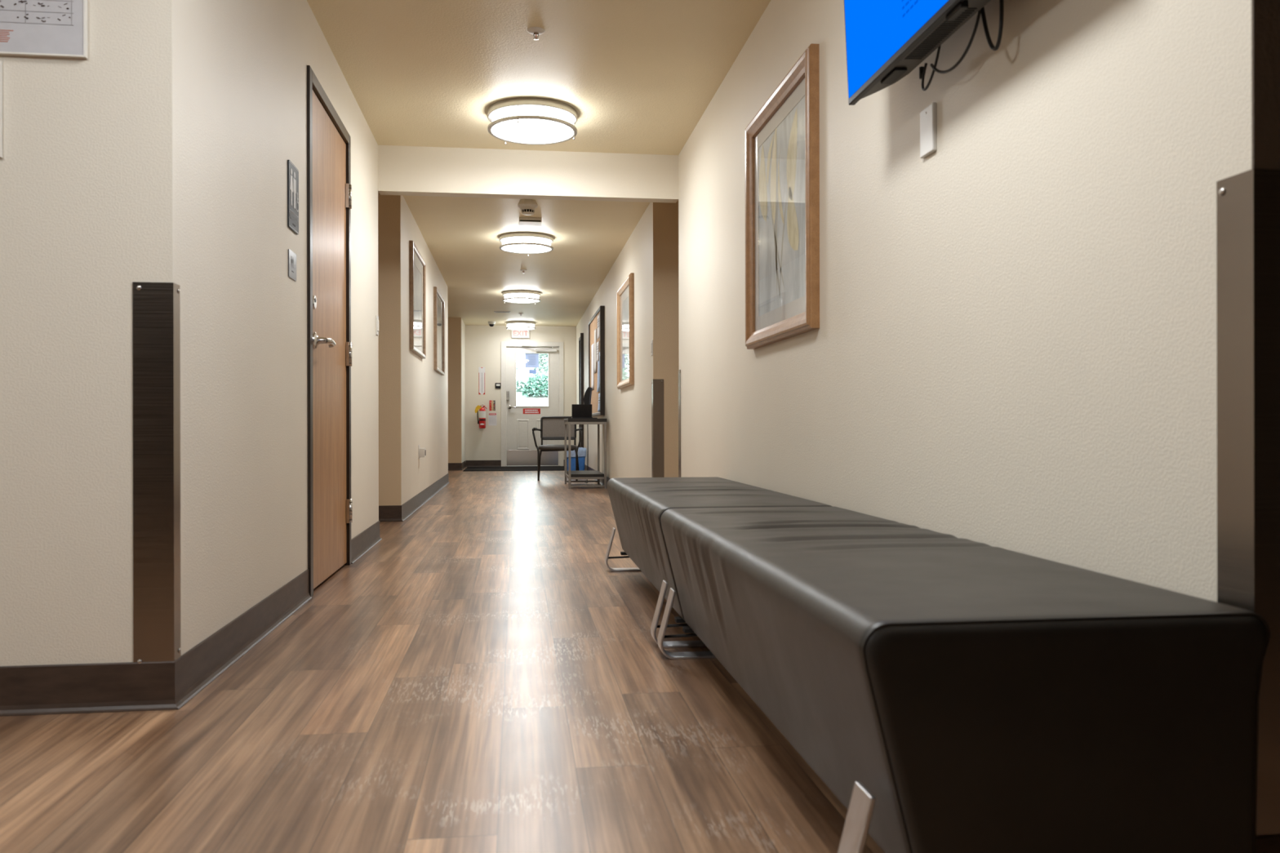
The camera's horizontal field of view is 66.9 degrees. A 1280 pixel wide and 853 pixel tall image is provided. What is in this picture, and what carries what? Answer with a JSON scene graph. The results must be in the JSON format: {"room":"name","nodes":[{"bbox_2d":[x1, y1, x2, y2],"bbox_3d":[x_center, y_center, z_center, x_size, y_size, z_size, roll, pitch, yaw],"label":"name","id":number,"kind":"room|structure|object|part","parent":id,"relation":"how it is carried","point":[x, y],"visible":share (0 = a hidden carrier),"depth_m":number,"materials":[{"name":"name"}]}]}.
{"room":"hospital interior","nodes":[
{"label":"hospital interior","id":0,"kind":"room"},
{"bbox_2d":[0,0,122,666],"bbox_3d":[-2.594,-0.518,2.280,2.634,2.440,0.120,0,0,-7],"label":"wall","id":1,"kind":"structure","parent":0,"point":[60,205],"depth_m":2.37,"materials":[{"name":"paint"}]},
{"bbox_2d":[0,60,2,157],"bbox_3d":[-1.698,-0.770,2.328,0.300,0.234,0.012,0,0,-7],"label":"panel","id":2,"kind":"object","parent":1,"relation":"attached to","point":[1,61],"visible":1,"depth_m":2.35,"materials":[{"name":"white paint"}]},
{"bbox_2d":[0,0,87,58],"bbox_3d":[-1.671,-1.205,2.330,0.634,0.604,0.014,0,0,-7],"label":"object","id":3,"kind":"object","parent":1,"relation":"attached to","point":[28,28],"visible":1,"depth_m":2.35,"materials":[{"name":"white paper"}]},
{"bbox_2d":[0,661,178,716],"bbox_3d":[-2.415,0.643,2.233,2.572,0.117,0.018,0,0,-7],"label":"baseboard","id":4,"kind":"structure","parent":1,"relation":"attached to","point":[130,686],"depth_m":2.37,"materials":[{"name":"brown rubber"}]},
{"bbox_2d":[132,281,181,663],"bbox_3d":[-1.205,0.119,2.416,0.099,0.952,0.051,0,0,-7],"label":"guard","id":5,"kind":"object","parent":1,"relation":"attached to","point":[156,306],"visible":1,"depth_m":2.40,"materials":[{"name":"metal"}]},
{"bbox_2d":[120,0,448,662],"bbox_3d":[-2.944,-0.518,7.080,2.354,2.440,9.732,0,0,-7],"label":"wall","id":6,"kind":"structure","parent":0,"point":[214,92],"depth_m":3.01,"materials":[{"name":"paint"}]},
{"bbox_2d":[174,520,382,709],"bbox_3d":[-1.752,0.641,4.147,0.772,0.117,3.646,0,0,-7],"label":"baseboard","id":7,"kind":"structure","parent":6,"relation":"attached to","point":[198,667],"depth_m":2.98,"materials":[{"name":"brown rubber"}]},
{"bbox_2d":[288,248,296,280],"bbox_3d":[-1.321,-0.613,3.679,0.005,0.104,0.122,0,0,-7],"label":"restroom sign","id":8,"kind":"object","parent":6,"relation":"attached to","point":[291,255],"visible":1,"depth_m":3.66,"materials":[{"name":"grey plastic"}]},
{"bbox_2d":[287,160,298,234],"bbox_3d":[-1.322,-0.872,3.691,0.008,0.252,0.163,0,0,-7],"label":"restroom sign","id":9,"kind":"object","parent":6,"relation":"attached to","point":[292,171],"visible":1,"depth_m":3.67,"materials":[{"name":"grey plastic"}]},
{"bbox_2d":[306,65,352,596],"bbox_3d":[-1.443,-0.388,4.433,0.194,2.175,0.980,0,0,-7],"label":"door","id":10,"kind":"structure","parent":6,"relation":"in","point":[329,186],"depth_m":4.37,"materials":[{"name":"brown wood"}]},
{"bbox_3d":[-1.345,-0.363,4.130,0.076,0.072,0.167,0,0,-7],"label":"handle","id":11,"kind":"part","parent":10,"relation":"part of","materials":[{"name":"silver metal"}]},
{"bbox_2d":[376,315,378,335],"bbox_3d":[-1.604,-0.618,5.920,0.011,0.118,0.076,0,0,-7],"label":"light switch","id":12,"kind":"object","parent":6,"relation":"attached to","point":[377,317],"visible":1,"depth_m":5.90,"materials":[{"name":"white plastic"}]},
{"bbox_2d":[378,473,448,521],"bbox_3d":[-2.936,0.642,9.479,1.772,0.117,4.976,0,0,-7],"label":"baseboard","id":13,"kind":"structure","parent":6,"relation":"attached to","point":[386,513],"depth_m":7.71,"materials":[{"name":"brown rubber"}]},
{"bbox_2d":[408,240,426,358],"bbox_3d":[-1.893,-1.051,8.257,0.032,0.870,1.070,0,0,-7],"label":"framed picture","id":14,"kind":"object","parent":6,"relation":"attached to","point":[417,282],"visible":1,"depth_m":8.20,"materials":[{"name":"brown wood"}]},
{"bbox_3d":[-1.895,-1.051,8.257,0.002,0.806,1.006,0,0,-7],"label":"glass","id":15,"kind":"part","parent":14,"relation":"part of","materials":[{"name":"clear glass"}]},
{"bbox_2d":[417,444,419,458],"bbox_3d":[-1.925,0.221,8.434,0.007,0.120,0.076,0,0,-7],"label":"wall outlet","id":16,"kind":"object","parent":6,"relation":"attached to","point":[418,445],"visible":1,"depth_m":8.40,"materials":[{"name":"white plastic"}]},
{"bbox_2d":[419,448,426,457],"bbox_3d":[-1.901,0.229,8.461,0.050,0.080,0.077,0,0,-7],"label":"plug adapter","id":17,"kind":"object","parent":16,"relation":"attached to","point":[422,451],"visible":1,"depth_m":8.42,"materials":[{"name":"white plastic"}]},
{"bbox_2d":[433,286,444,375],"bbox_3d":[-2.185,-1.017,10.548,0.032,0.860,1.090,0,0,-7],"label":"framed picture","id":18,"kind":"object","parent":6,"relation":"attached to","point":[438,301],"visible":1,"depth_m":10.47,"materials":[{"name":"brown wood"}]},
{"bbox_3d":[-2.187,-1.017,10.548,0.002,0.796,1.026,0,0,-7],"label":"glass","id":19,"kind":"part","parent":18,"relation":"part of","materials":[{"name":"clear glass"}]},
{"bbox_2d":[377,191,401,506],"bbox_3d":[-2.934,-0.518,6.999,2.354,2.440,0.020,0,0,-7],"label":"wall","id":20,"kind":"structure","parent":0,"point":[388,206],"depth_m":7.13,"materials":[{"name":"beige paint"}]},
{"bbox_2d":[0,466,884,852],"bbox_3d":[-0.848,0.738,6.654,7.200,0.080,20.615,0,0,-7],"label":"floor","id":21,"kind":"structure","parent":0,"point":[481,678],"depth_m":2.21,"materials":[{"name":"wood"}]},
{"bbox_2d":[462,466,567,471],"bbox_3d":[-2.018,0.693,15.943,1.690,0.010,1.540,0,0,-7],"label":"door mat","id":22,"kind":"object","parent":21,"relation":"on","point":[500,468],"visible":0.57,"depth_m":15.71,"materials":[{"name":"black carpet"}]},
{"bbox_2d":[532,416,582,480],"bbox_3d":[-1.076,0.282,12.723,0.658,0.835,0.550,0,0,-3],"label":"chair","id":23,"kind":"object","parent":21,"relation":"on","point":[552,428],"visible":0.86,"depth_m":12.90,"materials":[{"name":"fabric"}]},
{"bbox_3d":[-1.343,0.157,12.683,0.081,0.254,0.485,0,0,1],"label":"arm frame","id":24,"kind":"part","parent":23,"relation":"part of","materials":[{"name":"black metal"}]},
{"bbox_3d":[-1.314,0.479,12.459,0.027,0.437,0.053,0,0,-41],"label":"leg","id":25,"kind":"part","parent":23,"relation":"part of","materials":[{"name":"black metal"}]},
{"bbox_3d":[-1.331,0.347,12.931,0.117,0.705,0.061,0,0,39],"label":"leg","id":26,"kind":"part","parent":23,"relation":"part of","materials":[{"name":"black metal"}]},
{"bbox_3d":[-1.074,0.312,12.686,0.416,0.021,0.416,0,0,-3],"label":"seat frame","id":27,"kind":"part","parent":23,"relation":"part of","materials":[{"name":"black metal"}]},
{"bbox_3d":[-1.074,0.273,12.686,0.500,0.064,0.470,0,0,-3],"label":"seat","id":28,"kind":"part","parent":23,"relation":"part of","materials":[{"name":"fabric"}]},
{"bbox_3d":[-1.088,0.022,12.920,0.478,0.315,0.066,0,0,-3],"label":"frame","id":29,"kind":"part","parent":23,"relation":"part of","materials":[{"name":"black metal"}]},
{"bbox_3d":[-0.847,0.346,12.959,0.061,0.705,0.117,0,0,45],"label":"leg","id":30,"kind":"part","parent":23,"relation":"part of","materials":[{"name":"black metal"}]},
{"bbox_3d":[-0.809,0.478,12.488,0.027,0.437,0.053,0,0,34],"label":"leg","id":31,"kind":"part","parent":23,"relation":"part of","materials":[{"name":"black metal"}]},
{"bbox_3d":[-0.807,0.156,12.714,0.081,0.254,0.485,0,0,-8],"label":"arm frame","id":32,"kind":"part","parent":23,"relation":"part of","materials":[{"name":"black metal"}]},
{"bbox_2d":[566,447,586,471],"bbox_3d":[-0.942,0.500,14.195,0.302,0.386,0.262,0,0,-7],"label":"recycling bin","id":33,"kind":"object","parent":21,"relation":"on","point":[581,451],"visible":0.56,"depth_m":14.08,"materials":[{"name":"blue plastic"}]},
{"bbox_2d":[564,418,606,488],"bbox_3d":[-0.644,0.303,11.279,0.433,0.786,0.940,0,0,-7],"label":"console table","id":34,"kind":"object","parent":21,"relation":"on","point":[585,474],"visible":1,"depth_m":10.84,"materials":[{"name":"metal"}]},
{"bbox_3d":[-0.900,0.323,11.704,0.025,0.748,0.025,0,0,-7],"label":"leg","id":35,"kind":"part","parent":34,"relation":"part of","materials":[{"name":"metal"}]},
{"bbox_3d":[-0.785,0.323,10.804,0.025,0.748,0.025,0,0,-7],"label":"leg","id":36,"kind":"part","parent":34,"relation":"part of","materials":[{"name":"metal"}]},
{"bbox_2d":[571,404,592,418],"bbox_3d":[-0.670,-0.171,11.131,0.240,0.162,0.248,0,0,-7],"label":"laptop","id":37,"kind":"object","parent":34,"relation":"on","point":[579,411],"visible":0.99,"depth_m":11.02,"materials":[{"name":"black plastic"}]},
{"bbox_3d":[-0.645,-0.039,11.279,0.425,0.026,0.932,0,0,-7],"label":"apron frame","id":38,"kind":"part","parent":34,"relation":"part of","materials":[{"name":"metal"}]},
{"bbox_2d":[566,470,604,477],"bbox_3d":[-0.644,0.550,11.279,0.373,0.033,0.880,0,0,-7],"label":"shelf","id":39,"kind":"object","parent":34,"relation":"attached to","point":[584,473],"depth_m":10.90,"materials":[{"name":"grey metal"}]},
{"bbox_2d":[585,439,588,483],"bbox_3d":[-0.664,0.295,12.017,0.074,0.800,0.509,0,0,1],"label":"power cable","id":40,"kind":"object","parent":34,"relation":"hanging from","point":[588,439],"visible":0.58,"depth_m":11.82,"materials":[{"name":"black plastic"}]},
{"bbox_2d":[583,386,597,418],"bbox_3d":[-0.593,-0.275,11.435,0.161,0.371,0.228,0,0,-7],"label":"monitor","id":41,"kind":"object","parent":34,"relation":"on","point":[587,397],"visible":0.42,"depth_m":11.32,"materials":[{"name":"black plastic"}]},
{"bbox_3d":[-0.503,0.322,11.754,0.025,0.748,0.025,0,0,-7],"label":"leg","id":42,"kind":"part","parent":34,"relation":"part of","materials":[{"name":"metal"}]},
{"bbox_3d":[-0.388,0.322,10.855,0.025,0.748,0.025,0,0,-7],"label":"leg","id":43,"kind":"part","parent":34,"relation":"part of","materials":[{"name":"metal"}]},
{"bbox_2d":[604,476,831,648],"bbox_3d":[0.227,0.469,3.910,0.591,0.455,1.770,0,0,-7],"label":"bench","id":44,"kind":"object","parent":21,"relation":"on","point":[638,504],"visible":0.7,"depth_m":3.53,"materials":[{"name":"leather"}]},
{"bbox_3d":[0.115,0.632,4.711,0.542,0.013,0.009,0,0,-7],"label":"brace rod","id":45,"kind":"part","parent":44,"relation":"part of","materials":[{"name":"black metal"}]},
{"bbox_3d":[-0.011,0.594,4.691,0.316,0.205,0.062,0,0,-7],"label":"leg","id":46,"kind":"part","parent":44,"relation":"part of","materials":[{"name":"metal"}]},
{"bbox_3d":[0.320,0.632,3.104,0.542,0.013,0.009,0,0,-7],"label":"brace rod","id":47,"kind":"part","parent":44,"relation":"part of","materials":[{"name":"black metal"}]},
{"bbox_3d":[0.194,0.594,3.084,0.316,0.205,0.062,0,0,-7],"label":"leg","id":48,"kind":"part","parent":44,"relation":"part of","materials":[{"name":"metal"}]},
{"bbox_2d":[657,506,1270,852],"bbox_3d":[0.452,0.469,2.144,0.591,0.455,1.770,0,0,-7],"label":"bench","id":49,"kind":"object","parent":21,"relation":"on","point":[953,694],"visible":1,"depth_m":1.29,"materials":[{"name":"leather"}]},
{"bbox_3d":[0.339,0.632,2.956,0.542,0.013,0.009,0,0,-7],"label":"brace rod","id":50,"kind":"part","parent":49,"relation":"part of","materials":[{"name":"black metal"}]},
{"bbox_3d":[0.213,0.594,2.936,0.316,0.205,0.062,0,0,-7],"label":"leg","id":51,"kind":"part","parent":49,"relation":"part of","materials":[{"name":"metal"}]},
{"bbox_3d":[0.419,0.594,1.326,0.316,0.205,0.062,0,0,-7],"label":"leg","id":52,"kind":"part","parent":49,"relation":"part of","materials":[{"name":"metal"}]},
{"bbox_2d":[448,317,465,462],"bbox_3d":[-4.082,-0.518,15.897,2.328,2.440,1.178,0,0,-7],"label":"wall","id":53,"kind":"structure","parent":0,"point":[454,323],"depth_m":15.45,"materials":[{"name":"beige paint"}]},
{"bbox_2d":[465,324,576,466],"bbox_3d":[-2.065,-0.522,16.819,2.148,2.440,0.140,0,0,-7],"label":"wall","id":54,"kind":"structure","parent":0,"point":[482,343],"depth_m":16.68,"materials":[{"name":"paint"}]},
{"bbox_2d":[475,404,486,428],"bbox_3d":[-2.718,-0.181,16.578,0.136,0.424,0.177,0,0,42],"label":"fire extinguisher","id":55,"kind":"object","parent":54,"relation":"attached to","point":[482,421],"visible":1,"depth_m":16.55,"materials":[{"name":"red metal"}]},
{"bbox_2d":[478,367,484,394],"bbox_3d":[-2.722,-0.787,16.663,0.106,0.470,0.004,0,0,-7],"label":"sign","id":56,"kind":"object","parent":54,"relation":"attached to","point":[481,370],"visible":1,"depth_m":16.66,"materials":[{"name":"white paper"}]},
{"bbox_2d":[488,413,496,425],"bbox_3d":[-2.541,-0.123,16.687,0.140,0.216,0.002,0,0,-7],"label":"sheet","id":57,"kind":"object","parent":54,"relation":"attached to","point":[491,416],"visible":1,"depth_m":16.68,"materials":[{"name":"white paper"}]},
{"bbox_2d":[488,400,495,410],"bbox_3d":[-2.547,-0.361,16.686,0.104,0.180,0.002,0,0,-7],"label":"poster","id":58,"kind":"object","parent":54,"relation":"attached to","point":[491,402],"visible":1,"depth_m":16.68,"materials":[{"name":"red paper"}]},
{"bbox_2d":[495,382,500,388],"bbox_3d":[-2.449,-0.704,16.690,0.094,0.094,0.019,0,0,-7],"label":"reader","id":59,"kind":"object","parent":54,"relation":"attached to","point":[497,384],"visible":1,"depth_m":16.68,"materials":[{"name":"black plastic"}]},
{"bbox_2d":[448,459,564,470],"bbox_3d":[-2.835,0.641,16.047,3.636,0.117,1.196,0,0,-7],"label":"baseboard","id":60,"kind":"structure","parent":54,"relation":"attached to","point":[468,463],"depth_m":16.64,"materials":[{"name":"brown rubber"}]},
{"bbox_2d":[511,329,529,337],"bbox_3d":[-2.064,-1.602,16.725,0.310,0.150,0.046,0,0,-7],"label":"exit sign","id":61,"kind":"object","parent":54,"relation":"attached to","point":[515,333],"visible":0.73,"depth_m":16.70,"materials":[{"name":"white plastic"}]},
{"bbox_2d":[501,341,564,466],"bbox_3d":[-1.864,-0.385,16.770,1.080,2.165,0.289,0,0,-7],"label":"door","id":62,"kind":"structure","parent":54,"relation":"in","point":[518,448],"depth_m":16.77,"materials":[{"name":"white paint"}]},
{"bbox_2d":[524,353,538,367],"bbox_3d":[-1.879,-1.145,16.817,0.235,0.245,0.002,0,0,-7],"label":"notice","id":63,"kind":"object","parent":62,"relation":"attached to","point":[531,360],"visible":1,"depth_m":16.82,"materials":[{"name":"grey paper"}]},
{"bbox_2d":[523,408,540,413],"bbox_3d":[-1.878,-0.265,16.791,0.300,0.094,0.002,0,0,-7],"label":"notice","id":64,"kind":"object","parent":62,"relation":"attached to","point":[525,411],"visible":1,"depth_m":16.79,"materials":[{"name":"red plastic"}]},
{"bbox_2d":[528,369,536,373],"bbox_3d":[-1.864,-0.953,16.819,0.125,0.070,0.001,0,0,-7],"label":"notice","id":65,"kind":"object","parent":62,"relation":"attached to","point":[531,371],"visible":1,"depth_m":16.82,"materials":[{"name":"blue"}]},
{"bbox_3d":[-1.864,0.543,16.793,0.888,0.268,0.003,0,0,-7],"label":"kick plate","id":66,"kind":"part","parent":62,"relation":"part of","materials":[{"name":"metal"}]},
{"bbox_3d":[-1.848,-1.376,16.701,0.918,0.047,0.149,0,0,-7],"label":"closer arm","id":67,"kind":"part","parent":62,"relation":"part of","materials":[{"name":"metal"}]},
{"bbox_2d":[306,0,770,326],"bbox_3d":[-0.853,-1.792,6.653,7.200,0.100,20.615,0,0,-7],"label":"ceiling","id":68,"kind":"structure","parent":0,"point":[637,76],"depth_m":4.99,"materials":[{"name":"paint"}]},
{"bbox_2d":[488,321,495,326],"bbox_3d":[-2.462,-1.699,16.068,0.124,0.084,0.124,0,0,-7],"label":"dome camera","id":69,"kind":"object","parent":68,"relation":"attached to","point":[491,323],"visible":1,"depth_m":16.03,"materials":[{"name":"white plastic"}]},
{"bbox_2d":[493,311,511,312],"bbox_3d":[-2.089,-1.737,14.684,0.250,0.009,0.140,0,0,-7],"label":"ceiling vent","id":70,"kind":"object","parent":68,"relation":"in","point":[494,311],"visible":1,"depth_m":14.67,"materials":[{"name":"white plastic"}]},
{"bbox_2d":[506,320,535,331],"bbox_3d":[-1.989,-1.677,16.178,0.494,0.130,0.494,0,0,33],"label":"ceiling lamp","id":71,"kind":"object","parent":68,"relation":"attached to","point":[512,325],"visible":1,"depth_m":16.00,"materials":[{"name":"white glass"}]},
{"bbox_2d":[507,323,534,329],"bbox_3d":[-1.989,-1.668,16.178,0.444,0.088,0.444,0,0,33],"label":"diffuser","id":72,"kind":"object","parent":71,"relation":"attached to","point":[510,326],"depth_m":16.01,"materials":[{"name":"white glass"}]},
{"bbox_2d":[502,289,540,304],"bbox_3d":[-1.539,-1.677,12.586,0.494,0.130,0.494,0,0,-37],"label":"ceiling lamp","id":73,"kind":"object","parent":68,"relation":"attached to","point":[521,296],"visible":1,"depth_m":12.41,"materials":[{"name":"white glass"}]},
{"bbox_2d":[504,293,538,302],"bbox_3d":[-1.539,-1.668,12.586,0.444,0.088,0.444,0,0,-37],"label":"diffuser","id":74,"kind":"object","parent":73,"relation":"attached to","point":[508,297],"depth_m":12.43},
{"bbox_2d":[499,231,553,256],"bbox_3d":[-1.046,-1.677,8.909,0.494,0.130,0.494,0,0,8],"label":"ceiling lamp","id":75,"kind":"object","parent":68,"relation":"attached to","point":[521,242],"visible":1,"depth_m":8.75,"materials":[{"name":"white glass"}]},
{"bbox_2d":[502,236,551,253],"bbox_3d":[-1.045,-1.668,8.909,0.444,0.088,0.444,0,0,8],"label":"diffuser","id":76,"kind":"object","parent":75,"relation":"attached to","point":[510,244],"depth_m":8.77,"materials":[{"name":"white glass"}]},
{"bbox_2d":[517,199,537,215],"bbox_3d":[-0.866,-1.689,7.471,0.152,0.107,0.152,0,0,-7],"label":"smoke detector","id":77,"kind":"object","parent":68,"relation":"attached to","point":[527,206],"visible":1,"depth_m":7.43,"materials":[{"name":"white paint"}]},
{"bbox_2d":[520,208,534,212],"bbox_3d":[-0.866,-1.659,7.471,0.103,0.022,0.101,0,0,-7],"label":"grille","id":78,"kind":"object","parent":77,"relation":"attached to","point":[522,210],"depth_m":7.43,"materials":[{"name":"black plastic"}]},
{"bbox_2d":[519,217,541,225],"bbox_3d":[-0.922,-1.724,8.133,0.186,0.037,0.152,0,0,-7],"label":"sensor box","id":79,"kind":"object","parent":68,"relation":"attached to","point":[522,220],"visible":1,"depth_m":8.07,"materials":[{"name":"white paint"}]},
{"bbox_2d":[487,97,577,144],"bbox_3d":[-0.596,-1.677,5.368,0.494,0.130,0.494,0,0,-7],"label":"ceiling lamp","id":80,"kind":"object","parent":68,"relation":"attached to","point":[522,120],"visible":1,"depth_m":5.23,"materials":[{"name":"white glass"}]},
{"bbox_2d":[492,106,573,142],"bbox_3d":[-0.596,-1.668,5.368,0.444,0.088,0.444,0,0,-7],"label":"diffuser","id":81,"kind":"object","parent":80,"relation":"attached to","point":[509,123],"depth_m":5.24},
{"bbox_2d":[527,26,544,39],"bbox_3d":[-0.457,-1.724,4.256,0.076,0.038,0.076,0,0,-7],"label":"sprinkler","id":82,"kind":"object","parent":68,"relation":"attached to","point":[535,31],"visible":1,"depth_m":4.25,"materials":[{"name":"white metal"}]},
{"bbox_2d":[653,200,679,477],"bbox_3d":[1.174,-0.526,7.523,2.164,2.440,0.020,0,0,-7],"label":"wall","id":83,"kind":"structure","parent":0,"point":[665,215],"depth_m":7.39,"materials":[{"name":"beige paint"}]},
{"bbox_2d":[576,0,1279,602],"bbox_3d":[0.953,-0.526,9.257,2.164,2.440,15.626,0,0,-7],"label":"wall","id":84,"kind":"structure","parent":0,"point":[1014,347],"depth_m":2.10,"materials":[{"name":"paint"}]},
{"bbox_2d":[377,145,678,203],"bbox_3d":[-0.693,-1.601,6.154,1.882,0.283,0.105,0,0,-7],"label":"beam","id":85,"kind":"structure","parent":84,"relation":"attached to","point":[409,171],"depth_m":6.10,"materials":[{"name":"paint"}]},
{"bbox_2d":[578,333,583,448],"bbox_3d":[-0.904,-0.379,15.520,0.155,2.150,0.960,0,0,-7],"label":"door","id":86,"kind":"structure","parent":84,"relation":"in","point":[581,338],"depth_m":15.04,"materials":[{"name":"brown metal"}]},
{"bbox_2d":[588,306,604,416],"bbox_3d":[-0.561,-0.782,12.358,0.054,1.290,1.860,0,0,-7],"label":"bulletin board","id":87,"kind":"object","parent":84,"relation":"attached to","point":[593,323],"visible":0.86,"depth_m":11.95,"materials":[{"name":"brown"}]},
{"bbox_2d":[591,343,593,390],"bbox_3d":[-0.626,-0.782,12.753,0.003,0.600,0.400,0,0,-7],"label":"paper","id":88,"kind":"object","parent":87,"relation":"attached to","point":[592,345],"visible":0.97,"depth_m":12.79,"materials":[{"name":"white paper"}]},
{"bbox_3d":[-0.554,-0.782,12.359,0.034,1.230,1.800,0,0,-7],"label":"cork panel","id":89,"kind":"part","parent":87,"relation":"part of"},
{"bbox_2d":[594,328,596,373],"bbox_3d":[-0.568,-0.957,12.282,0.003,0.550,0.350,0,0,-7],"label":"paper","id":90,"kind":"object","parent":87,"relation":"attached to","point":[595,330],"visible":1,"depth_m":12.24,"materials":[{"name":"white paper"}]},
{"bbox_2d":[596,340,599,361],"bbox_3d":[-0.520,-0.922,11.910,0.003,0.240,0.340,0,0,-7],"label":"paper","id":91,"kind":"object","parent":87,"relation":"attached to","point":[597,343],"visible":1,"depth_m":11.87,"materials":[{"name":"paper"}]},
{"bbox_2d":[596,351,599,391],"bbox_3d":[-0.503,-0.662,11.751,0.013,0.480,0.380,0,0,-7],"label":"paper","id":92,"kind":"object","parent":87,"relation":"attached to","point":[598,362],"visible":0.76,"depth_m":11.74,"materials":[{"name":"white paper"}]},
{"bbox_2d":[597,313,599,338],"bbox_3d":[-0.506,-1.224,11.811,0.005,0.285,0.380,0,0,-7],"label":"paper","id":93,"kind":"object","parent":87,"relation":"attached to","point":[598,315],"visible":0.98,"depth_m":11.78,"materials":[{"name":"paper"}]},
{"bbox_2d":[597,393,599,411],"bbox_3d":[-0.493,-0.292,11.692,0.013,0.220,0.340,0,0,-7],"label":"paper","id":94,"kind":"object","parent":87,"relation":"attached to","point":[598,406],"visible":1,"depth_m":11.71,"materials":[{"name":"paper"}]},
{"bbox_2d":[584,464,610,488],"bbox_3d":[0.365,0.636,12.225,1.782,0.117,9.589,0,0,-7],"label":"baseboard","id":95,"kind":"structure","parent":84,"relation":"attached to","point":[602,481],"depth_m":11.92,"materials":[{"name":"brown rubber"}]},
{"bbox_2d":[617,272,634,389],"bbox_3d":[-0.143,-0.867,9.125,0.042,0.990,1.100,0,0,-7],"label":"framed picture","id":96,"kind":"object","parent":84,"relation":"attached to","point":[625,293],"visible":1,"depth_m":9.05,"materials":[{"name":"brown wood"}]},
{"bbox_3d":[-0.136,-0.867,9.126,0.002,0.862,0.972,0,0,-7],"label":"glass","id":97,"kind":"part","parent":96,"relation":"part of","materials":[{"name":"clear glass"}]},
{"bbox_2d":[650,339,653,355],"bbox_3d":[0.089,-0.604,7.431,0.011,0.118,0.076,0,0,-7],"label":"light switch","id":98,"kind":"object","parent":84,"relation":"attached to","point":[651,341],"visible":1,"depth_m":7.41,"materials":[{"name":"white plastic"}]},
{"bbox_2d":[651,378,663,477],"bbox_3d":[0.135,0.108,7.418,0.086,0.939,0.086,0,0,-7],"label":"guard","id":99,"kind":"object","parent":84,"relation":"attached to","point":[657,384],"visible":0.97,"depth_m":7.38,"materials":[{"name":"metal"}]},
{"bbox_2d":[678,369,680,477],"bbox_3d":[0.292,0.108,6.188,0.086,0.939,0.083,0,0,-7],"label":"guard","id":100,"kind":"object","parent":84,"relation":"attached to","point":[679,371],"visible":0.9,"depth_m":6.18,"materials":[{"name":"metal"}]},
{"bbox_2d":[745,43,819,349],"bbox_3d":[0.538,-0.828,3.793,0.042,0.978,0.935,0,0,-7],"label":"framed picture","id":101,"kind":"object","parent":84,"relation":"attached to","point":[782,140],"visible":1,"depth_m":3.71,"materials":[{"name":"brown wood"}]},
{"bbox_2d":[759,95,805,315],"bbox_3d":[0.551,-0.839,3.794,0.002,0.739,0.675,0,0,-7],"label":"artwork","id":102,"kind":"object","parent":101,"relation":"attached to","point":[782,225],"depth_m":3.75,"materials":[{"name":"grey paper"}]},
{"bbox_2d":[844,0,1004,105],"bbox_3d":[0.681,-1.091,2.121,0.180,0.626,0.960,0,0,-7],"label":"television","id":103,"kind":"object","parent":84,"relation":"attached to","point":[886,40],"visible":1,"depth_m":2.29,"materials":[{"name":"black plastic"}]},
{"bbox_2d":[880,67,906,84],"bbox_3d":[0.624,-0.862,2.379,0.031,0.010,0.095,0,0,-7],"label":"speaker grille","id":104,"kind":"object","parent":103,"relation":"attached to","point":[892,75],"depth_m":2.37,"materials":[{"name":"black plastic"}]},
{"bbox_2d":[920,102,936,158],"bbox_3d":[0.726,-0.745,2.438,0.012,0.120,0.078,0,0,-7],"label":"wall plate","id":105,"kind":"object","parent":84,"relation":"attached to","point":[928,115],"visible":1,"depth_m":2.43,"materials":[{"name":"white plastic"}]},
{"bbox_2d":[1216,168,1279,835],"bbox_3d":[0.907,0.106,1.407,0.096,0.942,0.076,0,0,-7],"label":"guard","id":106,"kind":"object","parent":84,"relation":"attached to","point":[1248,202],"visible":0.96,"depth_m":1.37,"materials":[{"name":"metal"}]},
{"bbox_2d":[1256,834,1279,852],"bbox_3d":[1.725,0.635,3.945,2.382,0.117,4.927,0,0,-7],"label":"baseboard","id":107,"kind":"structure","parent":84,"relation":"attached to","point":[1268,843],"depth_m":1.37,"materials":[{"name":"brown rubber"}]},
{"label":"outside","id":108,"kind":"structure","parent":0,"visible":0},
{"bbox_2d":[515,391,548,406],"bbox_3d":[-3.167,-0.097,24.814,16.000,1.760,16.000,0,0,-7],"label":"ground","id":109,"kind":"structure","parent":108,"point":[521,401],"depth_m":23.87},
{"bbox_2d":[515,353,524,377],"bbox_3d":[-4.532,-1.879,29.664,1.966,2.175,1.875,0,0,-7],"label":"shrub","id":110,"kind":"object","parent":109,"relation":"on","point":[517,357],"visible":0.02,"depth_m":29.71,"materials":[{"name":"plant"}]},
{"bbox_2d":[515,377,525,391],"bbox_3d":[-3.193,-0.934,25.125,0.805,0.648,0.821,0,0,12],"label":"shrub","id":111,"kind":"object","parent":109,"relation":"on","point":[519,383],"visible":0.32,"depth_m":24.83,"materials":[{"name":"green plant"}]},
{"bbox_2d":[520,370,548,397],"bbox_3d":[-2.476,-0.919,24.469,0.994,0.976,0.991,0,0,22],"label":"shrub","id":112,"kind":"object","parent":109,"relation":"on","point":[537,384],"visible":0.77,"depth_m":24.20,"materials":[{"name":"green plant"}]},
{"bbox_2d":[532,353,548,375],"bbox_3d":[-2.217,-1.771,27.326,1.753,1.913,1.820,0,0,-7],"label":"shrub","id":113,"kind":"object","parent":109,"relation":"on","point":[544,357],"visible":0.12,"depth_m":27.00,"materials":[{"name":"green plant"}]}
]}

